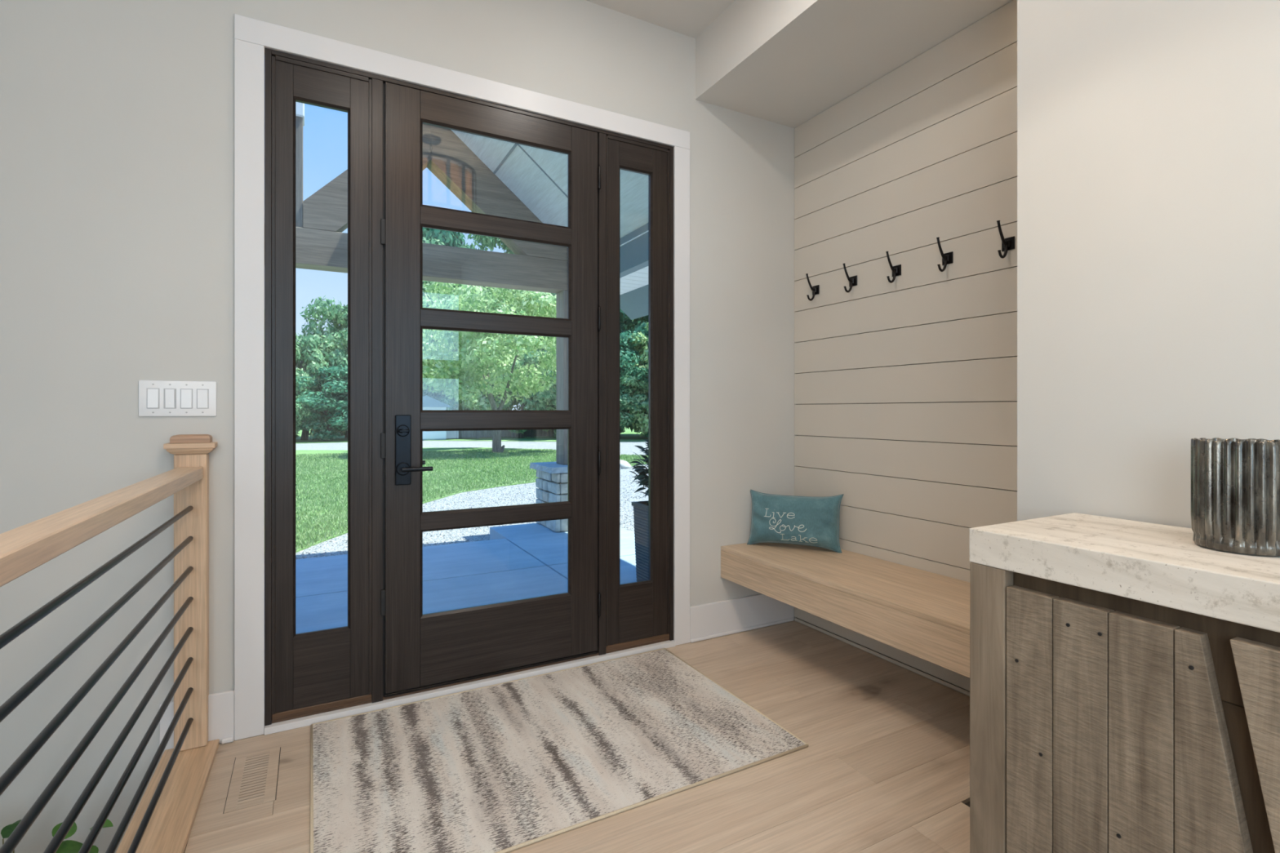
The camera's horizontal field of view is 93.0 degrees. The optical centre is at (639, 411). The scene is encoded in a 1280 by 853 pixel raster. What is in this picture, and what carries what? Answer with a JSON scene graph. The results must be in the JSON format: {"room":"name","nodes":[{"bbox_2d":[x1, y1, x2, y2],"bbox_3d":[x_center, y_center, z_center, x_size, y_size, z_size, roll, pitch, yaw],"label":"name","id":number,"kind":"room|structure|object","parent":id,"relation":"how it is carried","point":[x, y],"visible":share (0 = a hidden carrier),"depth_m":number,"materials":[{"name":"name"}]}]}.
{"room":"home entryway","nodes":[
{"label":"home entryway","id":0,"kind":"room"},
{"bbox_2d":[0,0,795,852],"bbox_3d":[-0.834,0.826,2.594,4.500,6.100,0.138,0,0,-28],"label":"wall","id":1,"kind":"structure","parent":0,"point":[117,117],"depth_m":2.08,"materials":[{"name":"paint"}]},
{"bbox_2d":[138,380,216,416],"bbox_3d":[-1.593,-0.044,2.099,0.213,0.121,0.012,0,0,-28],"label":"switch plate","id":2,"kind":"object","parent":1,"relation":"attached to","point":[156,397],"visible":1,"depth_m":2.09,"materials":[{"name":"white plastic"}]},
{"bbox_2d":[159,689,234,755],"bbox_3d":[-1.541,1.087,2.118,0.212,0.177,0.028,0,0,-28],"label":"baseboard","id":3,"kind":"structure","parent":1,"relation":"attached to","point":[220,704],"depth_m":2.14,"materials":[{"name":"white paint"}]},
{"bbox_2d":[275,59,368,713],"bbox_3d":[-1.216,-0.096,2.333,0.337,2.417,0.045,0,0,-28],"label":"window","id":4,"kind":"structure","parent":1,"relation":"in","point":[313,668],"depth_m":2.29,"materials":[{"name":"brown wood"}]},
{"bbox_2d":[234,13,689,740],"bbox_3d":[-0.602,-0.121,2.637,1.933,2.593,0.044,0,0,-28],"label":"trim","id":5,"kind":"structure","parent":1,"relation":"attached to","point":[252,36],"depth_m":2.21,"materials":[{"name":"white paint"}]},
{"bbox_2d":[264,48,673,725],"bbox_3d":[-0.638,-0.089,2.703,1.750,2.476,0.174,0,0,-28],"label":"door frame","id":6,"kind":"structure","parent":1,"relation":"attached to","point":[376,82],"depth_m":2.40,"materials":[{"name":"brown wood"}]},
{"bbox_2d":[384,81,600,693],"bbox_3d":[-0.610,-0.092,2.652,0.934,2.431,0.191,0,0,-28],"label":"door","id":7,"kind":"structure","parent":1,"relation":"in","point":[420,650],"depth_m":2.58,"materials":[{"name":"brown wood"}]},
{"bbox_2d":[608,138,667,645],"bbox_3d":[-0.018,-0.096,2.981,0.351,2.417,0.045,0,0,-28],"label":"window","id":8,"kind":"structure","parent":1,"relation":"in","point":[637,611],"depth_m":3.00,"materials":[{"name":"brown wood"}]},
{"bbox_2d":[689,593,794,642],"bbox_3d":[0.561,1.087,3.254,0.698,0.177,0.028,0,0,-28],"label":"baseboard","id":9,"kind":"structure","parent":1,"relation":"attached to","point":[735,615],"depth_m":3.22,"materials":[{"name":"white paint"}]},
{"bbox_2d":[183,619,969,852],"bbox_3d":[0.575,1.301,0.145,4.350,0.250,5.512,0,0,-28],"label":"floor","id":10,"kind":"structure","parent":0,"point":[884,767],"depth_m":1.92,"materials":[{"name":"brown wood"}]},
{"bbox_2d":[115,739,219,852],"bbox_3d":[-0.786,1.316,0.617,0.156,0.320,3.356,0,0,-27],"label":"landing tread","id":11,"kind":"object","parent":10,"relation":"attached to","point":[169,827],"visible":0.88,"depth_m":1.79,"materials":[{"name":"brown wood"}]},
{"bbox_2d":[163,434,217,751],"bbox_3d":[-1.544,0.618,2.091,0.141,1.074,0.071,0,0,-28],"label":"newel post","id":12,"kind":"object","parent":11,"relation":"on","point":[188,450],"visible":0.94,"depth_m":2.08,"materials":[{"name":"brown wood"}]},
{"bbox_2d":[0,466,203,852],"bbox_3d":[-0.793,0.627,0.629,0.075,0.873,3.250,0,0,-27],"label":"guard rail","id":13,"kind":"object","parent":12,"relation":"attached to","point":[25,548],"visible":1,"depth_m":1.21,"materials":[{"name":"brown wood"}]},
{"bbox_2d":[222,746,280,813],"bbox_3d":[-1.237,1.175,1.949,0.133,0.002,0.329,0,0,-28],"label":"floor vent","id":14,"kind":"object","parent":10,"relation":"in","point":[255,775],"visible":1,"depth_m":1.93,"materials":[{"name":"brown wood"}]},
{"bbox_2d":[310,648,808,852],"bbox_3d":[-0.318,1.171,2.196,1.538,0.010,0.990,0,0,-28],"label":"area rug","id":15,"kind":"object","parent":10,"relation":"on","point":[504,767],"visible":1,"depth_m":2.07,"materials":[{"name":"beige carpet"}]},
{"bbox_2d":[968,512,1279,852],"bbox_3d":[1.300,0.718,0.753,0.436,0.916,1.593,0,0,-28],"label":"base cabinet","id":16,"kind":"object","parent":10,"relation":"on","point":[1125,674],"visible":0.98,"depth_m":1.11,"materials":[{"name":"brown wood"}]},
{"bbox_2d":[1191,437,1279,556],"bbox_3d":[1.135,0.156,1.145,0.146,0.206,0.146,0,0,-28],"label":"ribbed vase","id":17,"kind":"object","parent":16,"relation":"on","point":[1235,482],"visible":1,"depth_m":1.10,"materials":[{"name":"silver glass"}]},
{"bbox_2d":[586,0,734,38],"bbox_3d":[0.129,-2.014,-0.096,3.335,0.200,5.512,0,0,-28],"label":"ceiling","id":18,"kind":"structure","parent":0,"point":[690,18],"depth_m":2.91,"materials":[{"name":"paint"}]},
{"bbox_2d":[695,0,1013,128],"bbox_3d":[1.116,-1.913,2.651,1.015,0.622,1.618,0,0,-28],"label":"ceiling","id":19,"kind":"structure","parent":0,"point":[783,62],"depth_m":2.74,"materials":[{"name":"paint"}]},
{"bbox_2d":[794,0,1017,692],"bbox_3d":[1.369,-0.324,2.731,0.200,3.000,1.718,0,0,-28],"label":"wall","id":20,"kind":"structure","parent":0,"point":[905,388],"depth_m":2.75,"materials":[{"name":"beige paint"}]},
{"bbox_2d":[805,273,819,301],"bbox_3d":[0.921,-0.665,3.271,0.073,0.142,0.049,0,0,-28],"label":"coat hook","id":21,"kind":"object","parent":20,"relation":"attached to","point":[815,289],"visible":1,"depth_m":3.27,"materials":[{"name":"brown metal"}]},
{"bbox_2d":[720,542,969,677],"bbox_3d":[1.032,0.791,2.606,0.508,0.163,1.614,0,0,-28],"label":"bench","id":22,"kind":"object","parent":20,"relation":"attached to","point":[924,615],"visible":0.51,"depth_m":2.49,"materials":[{"name":"brown wood"}]},
{"bbox_2d":[746,489,844,553],"bbox_3d":[0.803,0.569,3.166,0.490,0.296,0.157,0,0,25],"label":"throw pillow","id":23,"kind":"object","parent":22,"relation":"on","point":[810,521],"visible":1,"depth_m":3.11,"materials":[{"name":"teal fabric"}]},
{"bbox_2d":[842,263,857,292],"bbox_3d":[1.044,-0.665,3.044,0.073,0.142,0.049,0,0,-28],"label":"coat hook","id":24,"kind":"object","parent":20,"relation":"attached to","point":[852,280],"visible":1,"depth_m":3.04,"materials":[{"name":"brown metal"}]},
{"bbox_2d":[794,607,969,696],"bbox_3d":[1.249,1.115,2.716,0.024,0.119,1.605,0,0,-28],"label":"baseboard","id":25,"kind":"structure","parent":20,"relation":"attached to","point":[961,681],"depth_m":2.86,"materials":[{"name":"beige paint"}]},
{"bbox_2d":[885,251,901,283],"bbox_3d":[1.167,-0.665,2.817,0.073,0.142,0.049,0,0,-28],"label":"coat hook","id":26,"kind":"object","parent":20,"relation":"attached to","point":[896,270],"visible":1,"depth_m":2.82,"materials":[{"name":"brown metal"}]},
{"bbox_2d":[936,237,952,271],"bbox_3d":[1.290,-0.665,2.590,0.073,0.142,0.049,0,0,-28],"label":"coat hook","id":27,"kind":"object","parent":20,"relation":"attached to","point":[947,258],"visible":1,"depth_m":2.59,"materials":[{"name":"brown metal"}]},
{"bbox_2d":[996,220,1014,258],"bbox_3d":[1.412,-0.665,2.363,0.073,0.142,0.049,0,0,-28],"label":"coat hook","id":28,"kind":"object","parent":20,"relation":"attached to","point":[1008,243],"visible":1,"depth_m":2.36,"materials":[{"name":"brown metal"}]},
{"bbox_2d":[1017,0,1279,528],"bbox_3d":[2.462,-0.524,0.161,1.015,3.400,4.044,0,0,-28],"label":"wall","id":29,"kind":"structure","parent":0,"point":[1148,131],"depth_m":1.45,"materials":[{"name":"paint"}]},
{"bbox_3d":[-1.327,2.551,0.310,1.160,0.150,3.411,0,0,-28],"label":"floor","id":30,"kind":"structure","parent":0,"visible":0},
{"bbox_2d":[0,819,113,852],"bbox_3d":[-1.747,1.824,1.605,0.509,1.304,0.539,0,0,-28],"label":"potted plant","id":31,"kind":"object","parent":30,"relation":"on","point":[68,846],"visible":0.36,"depth_m":1.75,"materials":[{"name":"green plant"}]},
{"label":"outside","id":32,"kind":"structure","parent":0,"visible":0},
{"bbox_2d":[295,440,648,559],"bbox_3d":[-18.279,1.476,44.318,130.000,0.200,89.840,0,0,-28],"label":"ground","id":33,"kind":"structure","parent":32,"point":[625,447],"depth_m":9.59,"materials":[{"name":"white concrete"}]},
{"bbox_2d":[295,343,323,439],"bbox_3d":[-17.307,-1.098,27.236,5.264,5.414,4.632,0,0,20],"label":"tree","id":34,"kind":"object","parent":33,"relation":"on","point":[298,370],"visible":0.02,"depth_m":27.51,"materials":[{"name":"green plant"}]},
{"bbox_2d":[295,295,347,438],"bbox_3d":[-14.855,-2.087,30.277,5.264,7.025,4.632,0,0,21],"label":"tree","id":35,"kind":"object","parent":33,"relation":"on","point":[337,313],"visible":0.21,"depth_m":29.09,"materials":[{"name":"green plant"}]},
{"bbox_2d":[319,369,347,428],"bbox_3d":[-12.450,-0.682,29.128,4.011,4.478,5.042,0,0,41],"label":"tree","id":36,"kind":"object","parent":33,"relation":"on","point":[343,405],"visible":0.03,"depth_m":27.29,"materials":[{"name":"green plant"}]},
{"bbox_2d":[295,523,636,633],"bbox_3d":[-2.238,1.286,4.003,5.856,0.200,3.641,0,0,-28],"label":"porch slab","id":37,"kind":"object","parent":33,"relation":"on","point":[520,562],"visible":0.2,"depth_m":4.54,"materials":[{"name":"concrete"}]},
{"bbox_2d":[529,462,621,532],"bbox_3d":[-0.709,0.895,6.550,0.787,0.659,0.704,0,0,-28],"label":"stone pier","id":38,"kind":"structure","parent":37,"relation":"on","point":[551,483],"depth_m":6.22,"materials":[{"name":"grey stone"}]},
{"bbox_2d":[555,290,567,464],"bbox_3d":[-0.746,-0.354,6.541,0.250,1.836,0.220,0,0,-28],"label":"porch column","id":39,"kind":"structure","parent":38,"relation":"on","point":[561,297],"depth_m":6.42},
{"bbox_2d":[295,102,567,293],"bbox_3d":[-2.720,-2.066,5.473,4.820,1.584,0.220,0,0,-28],"label":"porch gable","id":40,"kind":"object","parent":39,"relation":"on","point":[322,218],"visible":0.38,"depth_m":5.87,"materials":[{"name":"grey wood"}]},
{"bbox_2d":[619,222,648,278],"bbox_3d":[0.158,-1.434,5.062,0.106,0.320,3.239,0,0,-28],"label":"beam","id":41,"kind":"structure","parent":39,"relation":"on","point":[633,246],"depth_m":5.38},
{"bbox_2d":[451,129,648,319],"bbox_3d":[-0.309,-2.071,4.935,2.350,2.034,3.460,0,0,-28],"label":"porch roof","id":42,"kind":"structure","parent":41,"relation":"on","point":[538,177],"depth_m":5.64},
{"bbox_2d":[619,266,648,294],"bbox_3d":[0.328,-1.337,5.467,0.573,0.135,3.790,0,0,-28],"label":"soffit","id":43,"kind":"structure","parent":42,"relation":"attached to","point":[639,278],"depth_m":5.96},
{"bbox_2d":[629,439,648,582],"bbox_3d":[0.267,0.692,4.281,0.658,1.066,0.661,0,0,-28],"label":"planter","id":44,"kind":"object","parent":37,"relation":"on","point":[640,508],"visible":0.06,"depth_m":4.28,"materials":[{"name":"ceramic"}]},
{"bbox_2d":[295,447,646,552],"bbox_3d":[-9.321,1.367,13.033,24.000,0.017,21.400,0,0,-28],"label":"lawn","id":45,"kind":"structure","parent":33,"relation":"on","point":[433,449],"depth_m":12.67,"materials":[{"name":"green plant"}]},
{"bbox_2d":[295,448,648,551],"bbox_3d":[-3.290,1.331,14.304,12.130,0.055,14.871,0,0,-28],"label":"grass blades","id":46,"kind":"object","parent":45,"relation":"on","point":[307,535],"visible":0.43,"depth_m":12.37,"materials":[{"name":"green plant"}]},
{"bbox_2d":[422,280,555,453],"bbox_3d":[-4.784,-1.384,19.888,6.581,6.050,6.984,0,0,37],"label":"tree","id":47,"kind":"object","parent":45,"relation":"on","point":[481,352],"visible":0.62,"depth_m":18.68,"materials":[{"name":"green plant"}]},
{"bbox_2d":[619,459,631,468],"bbox_3d":[-0.435,1.316,14.721,0.458,0.278,0.472,0,0,-28],"label":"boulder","id":48,"kind":"object","parent":45,"relation":"on","point":[624,464],"visible":0.48,"depth_m":14.57,"materials":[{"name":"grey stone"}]},
{"bbox_2d":[295,422,648,443],"bbox_3d":[-9.444,1.367,49.004,90.000,0.017,70.000,0,0,-28],"label":"lawn","id":49,"kind":"structure","parent":33,"relation":"on","point":[628,436],"depth_m":29.07,"materials":[{"name":"green plant"}]},
{"bbox_2d":[295,376,313,435],"bbox_3d":[-16.084,-0.021,26.755,3.306,3.032,3.817,0,0,-28],"label":"tree","id":50,"kind":"object","parent":49,"relation":"on","point":[298,408],"visible":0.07,"depth_m":26.47,"materials":[{"name":"green plant"}]},
{"bbox_2d":[295,364,347,440],"bbox_3d":[-14.384,-0.310,27.746,4.727,3.582,3.761,0,0,-15],"label":"tree","id":51,"kind":"object","parent":49,"relation":"on","point":[317,402],"visible":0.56,"depth_m":27.10,"materials":[{"name":"green plant"}]},
{"bbox_2d":[295,320,347,439],"bbox_3d":[-15.645,-1.513,28.577,4.699,5.862,4.019,0,0,-28],"label":"tree","id":52,"kind":"object","parent":49,"relation":"on","point":[313,359],"visible":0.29,"depth_m":27.86,"materials":[{"name":"green plant"}]},
{"bbox_2d":[341,236,453,342],"bbox_3d":[-12.315,-3.870,32.270,5.918,10.641,6.726,0,0,14],"label":"tree","id":53,"kind":"object","parent":49,"relation":"on","point":[431,242],"visible":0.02,"depth_m":31.38,"materials":[{"name":"green plant"}]},
{"bbox_2d":[422,384,432,396],"bbox_3d":[-12.437,-1.494,30.606,4.227,5.821,4.824,0,0,-28],"label":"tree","id":54,"kind":"object","parent":49,"relation":"on","point":[424,392],"visible":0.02,"depth_m":29.68,"materials":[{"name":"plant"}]},
{"bbox_2d":[422,395,449,439],"bbox_3d":[-10.444,0.307,29.251,2.150,2.100,1.900,0,0,-28],"label":"garden shed","id":55,"kind":"object","parent":49,"relation":"on","point":[428,403],"visible":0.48,"depth_m":28.65,"materials":[{"name":"grey"}]},
{"bbox_2d":[422,342,461,409],"bbox_3d":[-10.244,-1.367,30.801,4.413,5.566,5.624,0,0,-42],"label":"tree","id":56,"kind":"object","parent":49,"relation":"on","point":[440,397],"visible":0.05,"depth_m":29.85,"materials":[{"name":"green plant"}]},
{"bbox_2d":[422,227,488,435],"bbox_3d":[-10.778,-4.898,34.841,6.869,12.712,6.157,0,0,-28],"label":"tree","id":57,"kind":"object","parent":49,"relation":"on","point":[450,238],"visible":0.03,"depth_m":32.61,"materials":[{"name":"green plant"}]},
{"bbox_2d":[431,334,524,432],"bbox_3d":[-8.446,-1.895,31.286,5.143,6.634,4.696,0,0,41],"label":"tree","id":58,"kind":"object","parent":49,"relation":"on","point":[479,403],"visible":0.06,"depth_m":29.80,"materials":[{"name":"green plant"}]},
{"bbox_2d":[448,233,531,315],"bbox_3d":[-8.058,-5.158,35.160,5.918,13.253,6.726,0,0,6],"label":"tree","id":59,"kind":"object","parent":49,"relation":"on","point":[486,242],"visible":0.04,"depth_m":34.09,"materials":[{"name":"green plant"}]},
{"bbox_2d":[446,429,555,439],"bbox_3d":[-7.245,0.682,30.640,7.700,1.350,0.100,0,0,-28],"label":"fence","id":60,"kind":"object","parent":49,"relation":"on","point":[530,433],"visible":0.16,"depth_m":30.48,"materials":[{"name":"grey"}]},
{"bbox_2d":[475,335,555,437],"bbox_3d":[-5.762,-1.367,31.032,5.624,5.566,4.413,0,0,33],"label":"tree","id":61,"kind":"object","parent":49,"relation":"on","point":[530,360],"visible":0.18,"depth_m":29.86,"materials":[{"name":"green plant"}]},
{"bbox_2d":[499,291,555,317],"bbox_3d":[-5.107,-5.197,35.338,5.737,13.334,7.311,0,0,19],"label":"tree","id":62,"kind":"object","parent":49,"relation":"on","point":[553,294],"visible":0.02,"depth_m":32.38,"materials":[{"name":"green plant"}]},
{"bbox_2d":[519,338,621,437],"bbox_3d":[-3.750,-1.644,31.029,5.173,6.317,5.848,0,0,-28],"label":"tree","id":63,"kind":"object","parent":49,"relation":"on","point":[549,394],"visible":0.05,"depth_m":29.13,"materials":[{"name":"green plant"}]},
{"bbox_2d":[619,374,648,432],"bbox_3d":[-1.408,-0.289,29.378,4.499,3.377,3.531,0,0,7],"label":"tree","id":64,"kind":"object","parent":49,"relation":"on","point":[638,395],"visible":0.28,"depth_m":28.51,"materials":[{"name":"green plant"}]},
{"bbox_2d":[619,329,648,438],"bbox_3d":[-1.237,-1.262,30.224,5.673,5.348,4.513,0,0,16],"label":"tree","id":65,"kind":"object","parent":49,"relation":"on","point":[626,354],"visible":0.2,"depth_m":29.05,"materials":[{"name":"green plant"}]},
{"bbox_2d":[619,322,648,436],"bbox_3d":[1.344,-1.588,29.851,4.461,6.049,4.886,0,0,-40],"label":"tree","id":66,"kind":"object","parent":49,"relation":"on","point":[643,428],"visible":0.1,"depth_m":29.20,"materials":[{"name":"green plant"}]},
{"bbox_2d":[619,361,648,439],"bbox_3d":[0.543,-0.552,30.061,4.727,3.910,3.761,0,0,16],"label":"tree","id":67,"kind":"object","parent":49,"relation":"on","point":[637,372],"visible":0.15,"depth_m":28.92,"materials":[{"name":"green plant"}]},
{"bbox_2d":[619,308,648,431],"bbox_3d":[0.503,-3.175,33.034,6.017,9.301,7.564,0,0,5],"label":"tree","id":68,"kind":"object","parent":49,"relation":"on","point":[643,331],"visible":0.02,"depth_m":31.96,"materials":[{"name":"green plant"}]},
{"bbox_2d":[619,312,648,336],"bbox_3d":[-1.851,-4.960,34.977,6.017,12.849,7.564,0,0,-34],"label":"tree","id":69,"kind":"object","parent":49,"relation":"on","point":[629,323],"visible":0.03,"depth_m":33.28,"materials":[{"name":"green plant"}]},
{"bbox_2d":[298,475,648,559],"bbox_3d":[-1.822,1.369,8.959,7.712,0.014,5.723,0,0,-28],"label":"gravel stones","id":70,"kind":"object","parent":33,"relation":"on","point":[525,485],"visible":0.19,"depth_m":8.99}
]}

